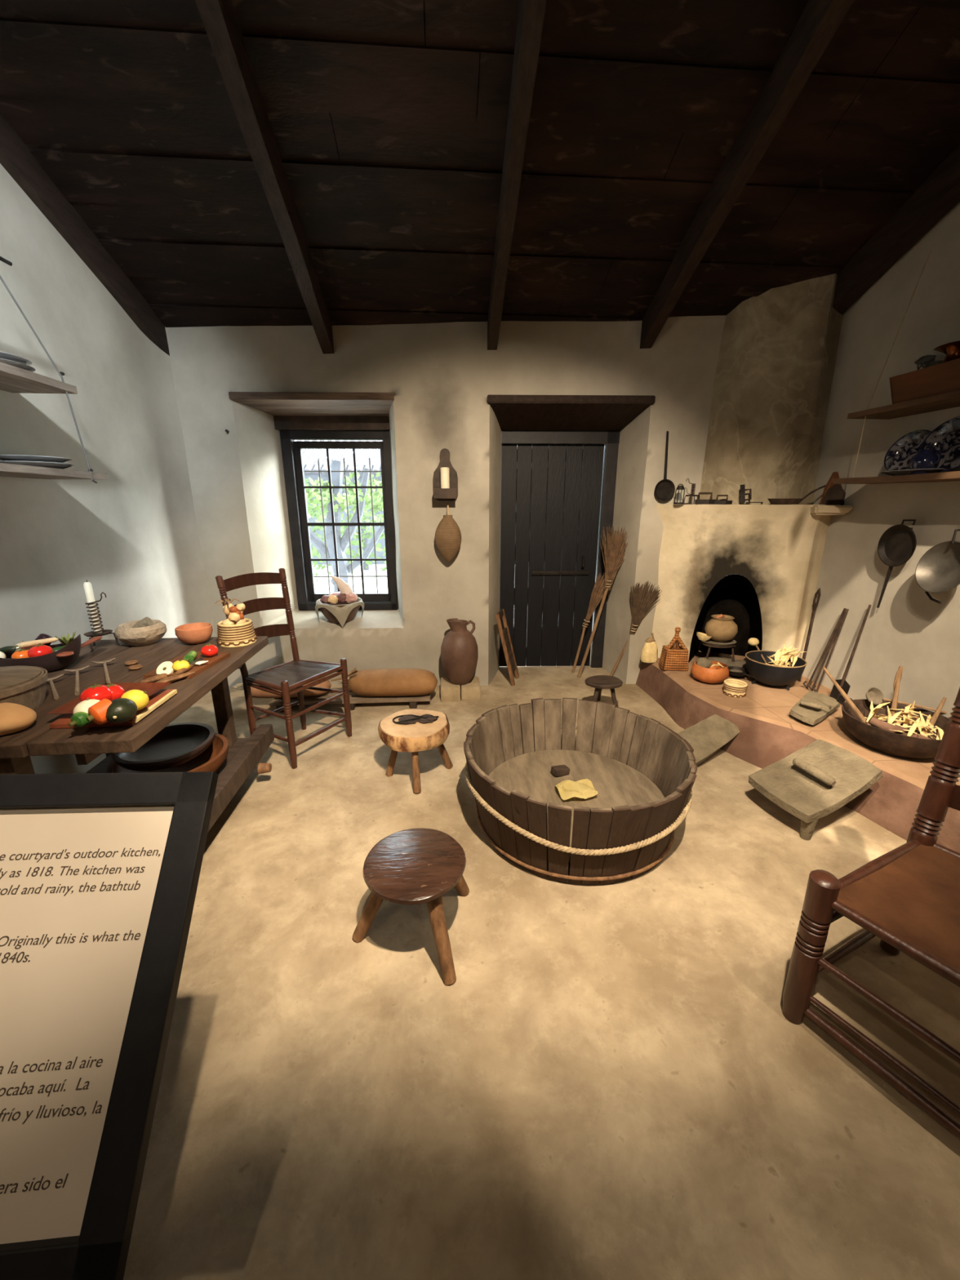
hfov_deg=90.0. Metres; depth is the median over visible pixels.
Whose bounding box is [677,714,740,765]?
metate
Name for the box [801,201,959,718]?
wall
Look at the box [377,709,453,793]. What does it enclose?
stool
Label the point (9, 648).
chili
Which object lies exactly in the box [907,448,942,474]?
jug
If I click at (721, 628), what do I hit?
clay pot
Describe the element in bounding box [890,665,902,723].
stick
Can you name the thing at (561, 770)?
block
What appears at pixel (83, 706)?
onion
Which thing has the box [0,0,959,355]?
ceiling
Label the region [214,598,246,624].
bunch
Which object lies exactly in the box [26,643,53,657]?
tomato
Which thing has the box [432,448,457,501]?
candle sconce
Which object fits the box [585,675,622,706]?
stool
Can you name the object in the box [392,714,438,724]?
trivet
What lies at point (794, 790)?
metate
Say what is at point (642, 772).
tub
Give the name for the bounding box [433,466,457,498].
candle
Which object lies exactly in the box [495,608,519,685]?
washboard
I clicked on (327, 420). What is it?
window
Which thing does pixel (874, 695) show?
ladle
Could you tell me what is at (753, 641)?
ladle
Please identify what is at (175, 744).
wooden bowl
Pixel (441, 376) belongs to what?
wall
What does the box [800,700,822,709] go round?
mano
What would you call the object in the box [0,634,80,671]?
oval bowl
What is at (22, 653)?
tomato
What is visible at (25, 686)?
wooden bowl
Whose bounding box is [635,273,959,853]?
fireplace
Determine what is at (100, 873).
panel
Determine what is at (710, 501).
iron
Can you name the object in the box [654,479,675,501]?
bowl
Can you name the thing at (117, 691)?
tomato
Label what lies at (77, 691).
wooden paddle
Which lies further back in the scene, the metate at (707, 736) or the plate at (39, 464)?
the metate at (707, 736)
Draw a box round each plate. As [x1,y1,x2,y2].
[0,351,31,365]
[0,358,35,372]
[0,454,72,462]
[0,460,74,469]
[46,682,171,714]
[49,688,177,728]
[880,468,944,475]
[884,429,931,471]
[919,416,959,472]
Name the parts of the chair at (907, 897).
leg, seat rail, seat, post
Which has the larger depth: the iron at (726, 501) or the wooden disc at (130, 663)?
the iron at (726, 501)
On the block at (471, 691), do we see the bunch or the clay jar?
the clay jar
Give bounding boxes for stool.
[352,827,469,984]
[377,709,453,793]
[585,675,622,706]
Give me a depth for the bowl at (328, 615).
3.84 m
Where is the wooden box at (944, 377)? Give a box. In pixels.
[889,358,959,404]
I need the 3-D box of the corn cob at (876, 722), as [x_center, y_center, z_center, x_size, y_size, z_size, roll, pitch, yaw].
[2.045,0.438,2.400,0.050,0.067,0.163,-15,22,-42]
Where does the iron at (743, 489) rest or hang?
on the fireplace
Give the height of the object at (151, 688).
0.016 m
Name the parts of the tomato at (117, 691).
stem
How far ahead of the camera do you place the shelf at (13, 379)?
1.97 m
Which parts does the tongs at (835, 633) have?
tong arm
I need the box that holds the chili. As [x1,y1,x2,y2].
[0,645,16,653]
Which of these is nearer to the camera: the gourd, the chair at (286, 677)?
the chair at (286, 677)
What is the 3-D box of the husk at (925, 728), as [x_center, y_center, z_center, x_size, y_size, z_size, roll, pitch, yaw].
[2.170,0.440,2.439,0.339,0.228,0.353,-1,16,-4]
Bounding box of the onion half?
[156,661,173,674]
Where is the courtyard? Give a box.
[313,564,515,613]
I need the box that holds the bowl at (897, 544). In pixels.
[877,524,916,566]
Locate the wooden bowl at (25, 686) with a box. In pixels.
[0,665,48,710]
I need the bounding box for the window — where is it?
[228,391,398,610]
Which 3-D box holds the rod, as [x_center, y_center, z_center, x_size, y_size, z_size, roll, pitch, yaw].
[-1.731,-1.300,1.417,0.014,0.014,0.800,-1,16,-4]
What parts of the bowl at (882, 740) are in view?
handle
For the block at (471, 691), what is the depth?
3.63 m
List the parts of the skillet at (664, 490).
handle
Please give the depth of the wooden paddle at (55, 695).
1.86 m
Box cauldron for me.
[745,650,807,690]
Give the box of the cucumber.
[183,650,197,662]
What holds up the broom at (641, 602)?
on the floor
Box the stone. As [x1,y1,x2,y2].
[696,657,712,668]
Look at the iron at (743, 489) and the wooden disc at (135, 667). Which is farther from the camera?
the iron at (743, 489)
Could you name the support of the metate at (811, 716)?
on the fireplace
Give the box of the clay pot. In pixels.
[704,613,737,642]
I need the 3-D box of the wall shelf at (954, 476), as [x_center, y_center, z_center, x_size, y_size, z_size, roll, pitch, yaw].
[2.280,-0.718,2.075,0.262,0.036,1.640,-1,16,-4]
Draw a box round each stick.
[822,666,871,725]
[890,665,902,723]
[928,697,946,736]
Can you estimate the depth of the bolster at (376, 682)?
3.47 m
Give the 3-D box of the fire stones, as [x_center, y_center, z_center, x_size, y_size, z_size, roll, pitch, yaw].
[1.867,0.185,3.636,0.319,0.062,0.398,-14,21,-39]
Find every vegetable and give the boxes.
[320,595,330,604]
[328,591,340,595]
[328,595,337,604]
[331,575,354,594]
[335,593,346,603]
[345,592,357,603]
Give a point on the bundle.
(353, 671)
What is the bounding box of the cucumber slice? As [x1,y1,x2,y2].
[194,660,208,665]
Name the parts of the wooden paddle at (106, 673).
blade, handle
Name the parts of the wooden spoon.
handle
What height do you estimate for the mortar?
0.105 m
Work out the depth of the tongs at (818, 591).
3.31 m
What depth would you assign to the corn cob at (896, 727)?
2.34 m
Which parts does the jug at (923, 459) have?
handle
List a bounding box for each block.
[440,676,480,702]
[551,764,569,776]
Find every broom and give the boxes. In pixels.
[571,572,604,672]
[577,525,627,677]
[609,581,660,675]
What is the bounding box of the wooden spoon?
[56,635,102,657]
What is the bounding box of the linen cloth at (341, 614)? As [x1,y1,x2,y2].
[315,596,364,627]
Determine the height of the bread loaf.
0.084 m
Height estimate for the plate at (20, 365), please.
0.024 m
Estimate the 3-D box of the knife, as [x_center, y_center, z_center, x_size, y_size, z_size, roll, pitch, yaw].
[-1.231,0.111,2.034,0.021,0.027,0.189,0,16,0]
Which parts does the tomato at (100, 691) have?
stem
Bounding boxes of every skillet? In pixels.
[654,431,675,501]
[727,666,751,676]
[768,484,826,503]
[876,519,916,608]
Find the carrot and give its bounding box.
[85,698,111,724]
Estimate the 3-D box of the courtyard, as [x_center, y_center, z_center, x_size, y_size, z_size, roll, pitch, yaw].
[-3.871,-1.604,11.761,24.000,0.100,15.000,-1,16,-4]
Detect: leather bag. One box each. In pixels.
[231,676,331,697]
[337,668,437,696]
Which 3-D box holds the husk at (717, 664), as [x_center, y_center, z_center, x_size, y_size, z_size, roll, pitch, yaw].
[1.649,0.180,3.331,0.077,0.035,0.084,-1,16,-4]
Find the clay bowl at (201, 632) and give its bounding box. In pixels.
[174,622,213,644]
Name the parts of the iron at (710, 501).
handle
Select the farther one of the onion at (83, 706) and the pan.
the pan
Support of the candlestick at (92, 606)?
on the work table
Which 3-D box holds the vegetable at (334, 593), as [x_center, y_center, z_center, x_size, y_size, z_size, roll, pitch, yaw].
[-1.162,-0.354,3.939,0.172,0.081,0.104,-1,16,-4]
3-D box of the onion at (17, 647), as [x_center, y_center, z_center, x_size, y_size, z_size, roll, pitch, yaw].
[-1.964,0.036,2.071,0.072,0.069,0.072,-1,16,-4]
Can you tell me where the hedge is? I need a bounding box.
[304,471,386,582]
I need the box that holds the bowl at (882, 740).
[836,693,950,759]
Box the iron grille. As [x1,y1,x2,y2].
[303,457,386,593]
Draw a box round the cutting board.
[141,651,230,682]
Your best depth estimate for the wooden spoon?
2.16 m
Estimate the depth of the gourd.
3.49 m
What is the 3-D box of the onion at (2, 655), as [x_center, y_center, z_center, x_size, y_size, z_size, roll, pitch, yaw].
[-2.004,0.075,1.988,0.062,0.061,0.063,1,16,4]
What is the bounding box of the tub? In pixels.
[463,697,697,884]
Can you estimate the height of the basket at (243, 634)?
0.115 m
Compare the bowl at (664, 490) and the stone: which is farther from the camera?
the bowl at (664, 490)
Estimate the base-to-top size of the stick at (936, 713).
0.226 m
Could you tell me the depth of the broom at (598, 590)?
4.08 m
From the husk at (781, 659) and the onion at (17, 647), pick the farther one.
the husk at (781, 659)
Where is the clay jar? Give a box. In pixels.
[440,617,478,684]
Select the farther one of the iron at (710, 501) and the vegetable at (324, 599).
the vegetable at (324, 599)
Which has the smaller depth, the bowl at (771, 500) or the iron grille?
the bowl at (771, 500)
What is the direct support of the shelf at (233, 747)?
attached to the work table
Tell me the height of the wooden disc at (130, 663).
0.014 m
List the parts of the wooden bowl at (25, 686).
lid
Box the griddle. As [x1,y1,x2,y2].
[701,638,736,646]
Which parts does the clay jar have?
handle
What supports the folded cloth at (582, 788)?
on the tub
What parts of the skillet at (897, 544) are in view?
handle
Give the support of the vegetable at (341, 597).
in the bowl at (328, 615)
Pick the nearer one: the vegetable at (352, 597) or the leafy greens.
the leafy greens
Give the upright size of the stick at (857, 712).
0.312 m
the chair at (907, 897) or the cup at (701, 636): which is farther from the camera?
the cup at (701, 636)
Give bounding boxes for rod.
[0,256,12,266]
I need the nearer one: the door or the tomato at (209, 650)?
the tomato at (209, 650)
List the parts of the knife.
handle, blade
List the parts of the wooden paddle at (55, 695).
handle, blade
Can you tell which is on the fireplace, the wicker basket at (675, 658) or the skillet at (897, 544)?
the wicker basket at (675, 658)
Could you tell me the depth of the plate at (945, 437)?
2.37 m
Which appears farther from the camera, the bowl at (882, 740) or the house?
the house
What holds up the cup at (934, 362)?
in the wooden box at (944, 377)
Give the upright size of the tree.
2.225 m
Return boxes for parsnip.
[13,637,57,648]
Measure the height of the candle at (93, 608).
0.250 m
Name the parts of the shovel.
blade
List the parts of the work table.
leg, leg, rail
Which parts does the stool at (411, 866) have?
leg, seat, leg, leg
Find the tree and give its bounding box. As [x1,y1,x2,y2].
[305,459,384,592]
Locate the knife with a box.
[173,657,203,675]
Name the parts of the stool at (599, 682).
leg, leg, seat, leg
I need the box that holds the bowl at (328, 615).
[315,597,362,624]
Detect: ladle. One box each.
[747,637,766,663]
[866,687,946,713]
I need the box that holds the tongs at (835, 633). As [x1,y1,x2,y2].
[802,608,848,692]
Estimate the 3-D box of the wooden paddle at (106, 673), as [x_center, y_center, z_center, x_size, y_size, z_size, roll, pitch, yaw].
[-1.551,0.133,2.020,0.347,0.032,0.085,15,22,43]
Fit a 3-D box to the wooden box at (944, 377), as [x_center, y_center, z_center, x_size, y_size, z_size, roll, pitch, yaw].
[2.269,-1.163,2.046,0.230,0.131,0.970,-1,16,-4]
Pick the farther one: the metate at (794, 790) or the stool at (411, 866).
the metate at (794, 790)
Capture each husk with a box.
[711,662,725,667]
[765,643,806,666]
[864,700,943,739]
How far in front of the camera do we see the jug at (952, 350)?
2.26 m
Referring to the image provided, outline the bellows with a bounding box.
[820,471,845,505]
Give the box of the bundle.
[330,666,357,681]
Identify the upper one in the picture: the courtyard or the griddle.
the courtyard
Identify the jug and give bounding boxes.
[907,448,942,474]
[933,340,959,363]
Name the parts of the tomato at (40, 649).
stem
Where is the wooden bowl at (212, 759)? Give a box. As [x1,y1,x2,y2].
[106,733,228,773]
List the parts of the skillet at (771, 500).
handle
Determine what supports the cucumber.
on the cutting board
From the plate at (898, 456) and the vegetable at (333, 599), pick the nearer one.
the plate at (898, 456)
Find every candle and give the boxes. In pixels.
[83,582,102,633]
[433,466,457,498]
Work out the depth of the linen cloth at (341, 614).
3.75 m
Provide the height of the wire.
1.131 m
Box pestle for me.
[131,617,153,627]
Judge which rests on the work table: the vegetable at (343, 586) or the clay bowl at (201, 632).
the clay bowl at (201, 632)
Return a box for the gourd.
[435,502,461,561]
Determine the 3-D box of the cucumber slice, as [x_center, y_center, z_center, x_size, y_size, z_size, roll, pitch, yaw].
[-1.209,0.101,2.083,0.054,0.018,0.031,-1,16,-4]
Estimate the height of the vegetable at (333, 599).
0.072 m
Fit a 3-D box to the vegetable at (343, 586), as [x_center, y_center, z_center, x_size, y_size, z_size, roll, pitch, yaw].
[-1.097,-0.418,3.865,0.181,0.201,0.077,-1,16,-4]
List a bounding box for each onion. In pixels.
[0,651,6,657]
[15,640,32,651]
[72,697,100,714]
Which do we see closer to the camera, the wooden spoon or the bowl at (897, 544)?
the wooden spoon
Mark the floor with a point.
(613, 1081)
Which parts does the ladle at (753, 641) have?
handle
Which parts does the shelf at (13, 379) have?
shelf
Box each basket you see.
[217,617,257,647]
[658,626,688,671]
[722,679,747,697]
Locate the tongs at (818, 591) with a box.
[797,588,820,681]
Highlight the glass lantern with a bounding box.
[673,484,684,504]
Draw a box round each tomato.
[11,648,28,658]
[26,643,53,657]
[80,683,111,702]
[106,683,124,700]
[200,643,217,656]
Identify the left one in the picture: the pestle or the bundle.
the pestle
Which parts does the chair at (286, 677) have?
post, leg, post, seat, seat rail, leg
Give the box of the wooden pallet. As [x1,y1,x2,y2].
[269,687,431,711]
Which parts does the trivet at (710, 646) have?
leg, leg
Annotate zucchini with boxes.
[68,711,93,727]
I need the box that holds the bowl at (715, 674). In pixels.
[690,660,728,684]
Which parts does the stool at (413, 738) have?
leg, seat, leg, leg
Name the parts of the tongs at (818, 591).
loop handle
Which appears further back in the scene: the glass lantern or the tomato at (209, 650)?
the glass lantern
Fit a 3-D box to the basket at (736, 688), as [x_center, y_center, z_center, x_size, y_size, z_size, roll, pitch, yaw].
[1.664,0.315,3.136,0.142,0.085,0.142,-1,16,-4]
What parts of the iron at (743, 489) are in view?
handle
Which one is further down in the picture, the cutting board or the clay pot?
the cutting board
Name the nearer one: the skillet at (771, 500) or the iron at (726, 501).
the skillet at (771, 500)
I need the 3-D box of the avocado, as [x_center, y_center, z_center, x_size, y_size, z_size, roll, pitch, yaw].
[-1.135,0.223,1.516,0.085,0.076,0.101,-1,16,-4]
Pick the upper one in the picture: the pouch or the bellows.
the bellows
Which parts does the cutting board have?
handle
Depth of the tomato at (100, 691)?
1.60 m
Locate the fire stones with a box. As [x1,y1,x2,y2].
[693,656,750,675]
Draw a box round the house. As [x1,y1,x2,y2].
[302,440,386,570]
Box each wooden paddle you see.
[45,674,63,699]
[63,665,88,695]
[91,657,115,683]
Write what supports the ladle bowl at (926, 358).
in the wooden box at (944, 377)
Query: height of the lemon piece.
0.051 m
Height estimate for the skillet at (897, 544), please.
0.507 m
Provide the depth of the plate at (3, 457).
1.97 m
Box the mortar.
[115,619,167,646]
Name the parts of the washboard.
cross rail, cross rail, ribbed panel, rail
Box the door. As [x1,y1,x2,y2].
[487,395,655,667]
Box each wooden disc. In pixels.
[124,659,137,666]
[128,664,142,670]
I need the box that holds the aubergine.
[35,633,52,645]
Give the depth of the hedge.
10.10 m
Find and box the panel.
[0,771,218,1279]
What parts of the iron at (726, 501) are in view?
handle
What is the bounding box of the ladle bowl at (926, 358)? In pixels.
[914,355,936,365]
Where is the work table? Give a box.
[0,635,274,832]
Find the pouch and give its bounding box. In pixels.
[640,632,657,662]
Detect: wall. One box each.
[0,163,215,773]
[165,315,726,687]
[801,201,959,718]
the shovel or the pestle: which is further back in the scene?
the shovel
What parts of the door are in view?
frame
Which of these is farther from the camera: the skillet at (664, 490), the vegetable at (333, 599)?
the vegetable at (333, 599)
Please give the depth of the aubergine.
2.09 m
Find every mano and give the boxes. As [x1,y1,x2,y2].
[792,758,835,786]
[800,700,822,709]
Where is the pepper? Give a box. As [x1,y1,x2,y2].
[52,644,66,652]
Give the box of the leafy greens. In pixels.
[55,631,75,644]
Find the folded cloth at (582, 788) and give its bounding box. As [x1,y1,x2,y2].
[555,778,597,799]
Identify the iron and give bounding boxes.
[694,492,718,504]
[713,494,732,504]
[740,484,751,503]
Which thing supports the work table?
on the floor
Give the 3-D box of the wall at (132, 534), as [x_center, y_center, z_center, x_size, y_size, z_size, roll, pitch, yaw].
[-1.921,-1.186,0.869,0.136,4.800,5.200,-1,16,-4]
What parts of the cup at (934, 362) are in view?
ring handle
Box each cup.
[696,631,711,641]
[916,360,942,369]
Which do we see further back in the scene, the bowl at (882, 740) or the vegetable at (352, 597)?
the vegetable at (352, 597)
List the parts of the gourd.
cord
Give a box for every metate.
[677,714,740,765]
[748,738,882,839]
[790,690,839,724]
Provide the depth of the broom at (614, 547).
3.89 m
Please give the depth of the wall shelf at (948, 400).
2.43 m
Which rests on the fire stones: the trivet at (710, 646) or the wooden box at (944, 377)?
the trivet at (710, 646)
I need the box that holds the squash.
[120,689,149,710]
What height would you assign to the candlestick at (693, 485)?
0.178 m
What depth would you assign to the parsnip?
2.04 m
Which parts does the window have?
frame, sash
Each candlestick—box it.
[83,579,119,652]
[683,478,699,504]
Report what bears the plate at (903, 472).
on the wall shelf at (954, 476)
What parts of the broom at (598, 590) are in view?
handle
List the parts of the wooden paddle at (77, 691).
blade, handle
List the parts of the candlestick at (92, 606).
leg, leg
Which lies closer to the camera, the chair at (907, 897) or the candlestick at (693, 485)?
the chair at (907, 897)
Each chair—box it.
[215,568,351,768]
[782,687,959,1138]
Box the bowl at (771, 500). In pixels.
[768,498,803,503]
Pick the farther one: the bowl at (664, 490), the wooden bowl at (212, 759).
the bowl at (664, 490)
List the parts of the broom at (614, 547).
handle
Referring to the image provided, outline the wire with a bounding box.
[853,249,931,477]
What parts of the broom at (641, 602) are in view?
handle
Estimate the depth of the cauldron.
3.20 m
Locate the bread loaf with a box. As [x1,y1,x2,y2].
[0,702,36,735]
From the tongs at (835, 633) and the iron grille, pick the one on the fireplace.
the tongs at (835, 633)
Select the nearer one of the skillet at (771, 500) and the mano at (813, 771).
the mano at (813, 771)
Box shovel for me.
[829,604,871,702]
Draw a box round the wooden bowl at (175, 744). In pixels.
[111,722,214,771]
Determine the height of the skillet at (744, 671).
0.032 m
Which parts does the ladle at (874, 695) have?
handle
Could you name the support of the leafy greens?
in the oval bowl at (50, 662)
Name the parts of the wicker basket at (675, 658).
handle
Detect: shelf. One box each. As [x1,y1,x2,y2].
[0,275,107,483]
[85,737,248,773]
[832,471,959,484]
[847,389,959,419]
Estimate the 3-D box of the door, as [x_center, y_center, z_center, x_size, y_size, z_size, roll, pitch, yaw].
[0.635,-0.752,3.912,1.183,2.210,0.548,0,16,-1]
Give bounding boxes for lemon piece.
[171,660,190,671]
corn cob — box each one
[868,716,901,733]
[893,724,932,739]
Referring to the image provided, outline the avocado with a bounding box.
[106,697,137,723]
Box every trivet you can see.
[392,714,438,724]
[701,641,735,662]
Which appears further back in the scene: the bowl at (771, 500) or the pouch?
the pouch
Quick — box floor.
[123,665,959,1279]
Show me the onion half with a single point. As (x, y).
(165, 667)
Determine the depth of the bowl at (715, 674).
3.28 m

